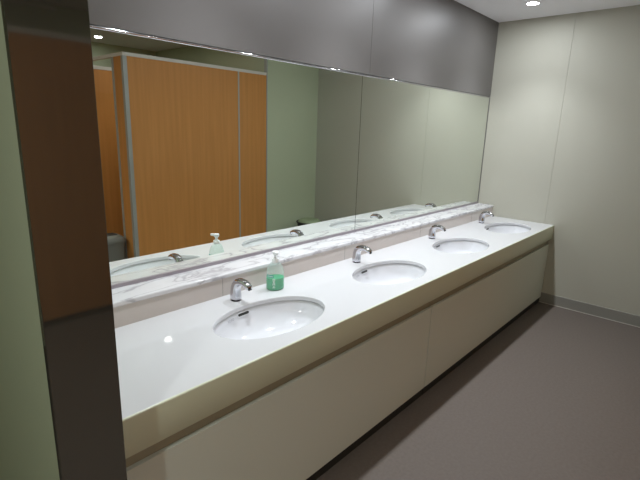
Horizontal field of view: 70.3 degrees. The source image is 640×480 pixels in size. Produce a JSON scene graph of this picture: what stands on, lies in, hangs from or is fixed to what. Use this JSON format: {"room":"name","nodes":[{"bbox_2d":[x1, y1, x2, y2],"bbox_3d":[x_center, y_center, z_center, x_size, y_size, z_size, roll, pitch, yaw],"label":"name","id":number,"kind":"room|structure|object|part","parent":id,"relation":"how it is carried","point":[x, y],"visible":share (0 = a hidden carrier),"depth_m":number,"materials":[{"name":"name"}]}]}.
{"room":"public restroom","nodes":[
{"label":"public restroom","id":0,"kind":"room"},
{"bbox_2d":[0,2,59,479],"bbox_3d":[-1.488,-0.201,1.834,2.497,2.711,0.151,14,18,40],"label":"wall","id":1,"kind":"structure","parent":0,"point":[27,439],"depth_m":1.13,"materials":[{"name":"green"}]},
{"bbox_2d":[0,0,126,479],"bbox_3d":[-0.594,0.019,1.058,0.106,2.711,0.155,14,18,40],"label":"end cap","id":2,"kind":"object","parent":1,"relation":"attached to","point":[48,42],"visible":1,"depth_m":1.00,"materials":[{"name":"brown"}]},
{"bbox_2d":[316,302,639,479],"bbox_3d":[0.509,1.398,1.443,6.750,0.080,7.400,14,18,40],"label":"floor","id":3,"kind":"structure","parent":0,"point":[555,394],"depth_m":2.74,"materials":[{"name":"plastic"}]},
{"bbox_2d":[126,302,430,479],"bbox_3d":[-0.262,0.762,2.365,0.746,0.666,1.960,14,18,40],"label":"vanity cabinet","id":4,"kind":"object","parent":3,"relation":"on","point":[298,426],"visible":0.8,"depth_m":2.04,"materials":[{"name":"white laminate"}]},
{"bbox_2d":[422,241,548,394],"bbox_3d":[1.188,0.422,3.939,0.746,0.666,2.357,14,18,40],"label":"vanity cabinet","id":5,"kind":"object","parent":3,"relation":"on","point":[464,319],"visible":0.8,"depth_m":3.41,"materials":[{"name":"white laminate"}]},
{"bbox_2d":[115,216,553,458],"bbox_3d":[0.605,0.204,3.075,0.618,0.134,4.326,14,18,40],"label":"countertop","id":6,"kind":"structure","parent":5,"relation":"on","point":[174,370],"depth_m":1.96,"materials":[{"name":"white stone"}]},
{"bbox_2d":[230,278,251,301],"bbox_3d":[-0.384,0.247,2.226,0.146,0.123,0.056,14,18,40],"label":"faucet","id":7,"kind":"object","parent":6,"relation":"on","point":[235,292],"visible":1,"depth_m":2.23,"materials":[{"name":"silver metal"}]},
{"bbox_2d":[214,300,323,339],"bbox_3d":[-0.223,0.437,2.124,0.405,0.141,0.660,14,18,40],"label":"basin","id":8,"kind":"object","parent":6,"relation":"in","point":[270,319],"visible":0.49,"depth_m":2.29,"materials":[{"name":"white ceramic"}]},
{"bbox_2d":[266,250,283,289],"bbox_3d":[-0.239,0.159,2.424,0.101,0.209,0.086,-8,17,-35],"label":"soap dispenser","id":9,"kind":"object","parent":6,"relation":"on","point":[274,281],"visible":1,"depth_m":2.40,"materials":[{"name":"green plastic"}]},
{"bbox_2d":[266,274,283,289],"bbox_3d":[-0.240,0.185,2.430,0.087,0.157,0.100,14,18,40],"label":"soap","id":10,"kind":"object","parent":9,"relation":"in","point":[274,281],"depth_m":2.41,"materials":[{"name":"green liquid"}]},
{"bbox_2d":[352,245,371,262],"bbox_3d":[0.275,0.093,2.942,0.146,0.123,0.056,14,18,40],"label":"faucet","id":11,"kind":"object","parent":6,"relation":"on","point":[356,258],"visible":1,"depth_m":2.95,"materials":[{"name":"silver metal"}]},
{"bbox_2d":[353,263,425,284],"bbox_3d":[0.433,0.283,2.836,0.405,0.141,0.660,14,18,40],"label":"basin","id":12,"kind":"object","parent":6,"relation":"in","point":[393,273],"visible":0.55,"depth_m":3.03,"materials":[{"name":"white ceramic"}]},
{"bbox_2d":[428,224,445,238],"bbox_3d":[0.949,-0.065,3.674,0.146,0.123,0.056,14,18,40],"label":"faucet","id":13,"kind":"object","parent":6,"relation":"on","point":[433,228],"visible":1,"depth_m":3.68,"materials":[{"name":"silver metal"}]},
{"bbox_2d":[433,240,487,253],"bbox_3d":[1.093,0.128,3.552,0.405,0.141,0.660,14,18,40],"label":"basin","id":14,"kind":"object","parent":6,"relation":"in","point":[457,246],"visible":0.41,"depth_m":3.76,"materials":[{"name":"white ceramic"}]},
{"bbox_2d":[478,211,493,222],"bbox_3d":[1.608,-0.219,4.390,0.146,0.123,0.056,14,18,40],"label":"faucet","id":15,"kind":"object","parent":6,"relation":"on","point":[482,215],"visible":1,"depth_m":4.39,"materials":[{"name":"silver metal"}]},
{"bbox_2d":[485,225,529,233],"bbox_3d":[1.752,-0.026,4.268,0.405,0.141,0.660,14,18,40],"label":"basin","id":16,"kind":"object","parent":6,"relation":"in","point":[510,229],"visible":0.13,"depth_m":4.48,"materials":[{"name":"white ceramic"}]},
{"bbox_3d":[1.445,0.458,3.709,0.017,0.608,2.357,14,18,40],"label":"recess rail","id":17,"kind":"part","parent":5,"relation":"part of","materials":[{"name":"beige"}]},
{"bbox_2d":[455,0,639,22],"bbox_3d":[0.597,-1.311,0.777,6.750,0.080,7.400,14,18,40],"label":"ceiling","id":18,"kind":"structure","parent":0,"point":[499,11],"depth_m":3.89,"materials":[{"name":"white paint"}]},
{"bbox_2d":[526,1,540,4],"bbox_3d":[1.771,-1.967,3.780,0.114,0.006,0.114,14,18,40],"label":"recessed light","id":19,"kind":"object","parent":18,"relation":"in","point":[531,2],"visible":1,"depth_m":3.77,"materials":[{"name":"white plastic"}]},
{"bbox_2d":[478,5,639,315],"bbox_3d":[3.581,-0.385,3.253,5.170,2.711,0.100,14,18,40],"label":"wall","id":20,"kind":"structure","parent":0,"point":[562,148],"depth_m":4.22,"materials":[{"name":"grey paint"}]},
{"bbox_2d":[539,292,639,327],"bbox_3d":[2.554,0.657,4.343,2.380,0.104,0.016,14,18,40],"label":"baseboard","id":21,"kind":"structure","parent":20,"relation":"attached to","point":[590,309],"depth_m":4.32,"materials":[{"name":"grey"}]},
{"bbox_3d":[0.218,-0.501,3.279,0.100,2.711,4.326,14,18,40],"label":"wall","id":22,"kind":"structure","parent":0,"visible":0},
{"bbox_2d":[90,24,362,288],"bbox_3d":[-0.455,-0.424,2.424,0.028,1.096,2.158,14,18,40],"label":"wall mirror","id":23,"kind":"object","parent":22,"relation":"attached to","point":[210,155],"visible":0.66,"depth_m":2.32,"materials":[{"name":"clear glass"}]},
{"bbox_3d":[-0.432,-0.948,2.289,0.006,0.013,2.158,14,18,40],"label":"rail","id":24,"kind":"part","parent":23,"relation":"part of","materials":[{"name":"silver metal"}]},
{"bbox_2d":[88,0,373,74],"bbox_3d":[-0.404,-1.302,2.239,0.024,0.698,2.234,14,18,40],"label":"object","id":25,"kind":"structure","parent":22,"relation":"attached to","point":[335,34],"depth_m":2.40,"materials":[{"name":"grey metal"}]},
{"bbox_2d":[112,203,492,307],"bbox_3d":[0.320,-0.035,3.285,0.173,0.022,4.326,14,18,40],"label":"marble ledge","id":26,"kind":"object","parent":22,"relation":"attached to","point":[132,293],"visible":0.66,"depth_m":2.53,"materials":[{"name":"white stone"}]},
{"bbox_2d":[113,207,492,327],"bbox_3d":[0.372,0.035,3.253,0.021,0.094,4.326,14,18,40],"label":"backsplash","id":27,"kind":"structure","parent":22,"relation":"attached to","point":[127,314],"depth_m":2.47,"materials":[{"name":"grey stone"}]},
{"bbox_2d":[355,74,489,231],"bbox_3d":[0.993,-0.763,3.996,0.028,1.096,2.164,14,18,40],"label":"wall mirror","id":28,"kind":"object","parent":22,"relation":"attached to","point":[421,153],"visible":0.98,"depth_m":3.76,"materials":[{"name":"clear glass"}]},
{"bbox_3d":[1.014,-1.287,3.860,0.006,0.013,2.158,14,18,40],"label":"rail","id":29,"kind":"part","parent":28,"relation":"part of","materials":[{"name":"silver metal"}]},
{"bbox_2d":[370,0,498,96],"bbox_3d":[1.044,-1.641,3.811,0.024,0.698,2.089,14,18,40],"label":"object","id":30,"kind":"structure","parent":22,"relation":"attached to","point":[446,44],"depth_m":3.67,"materials":[{"name":"grey metal"}]}
]}

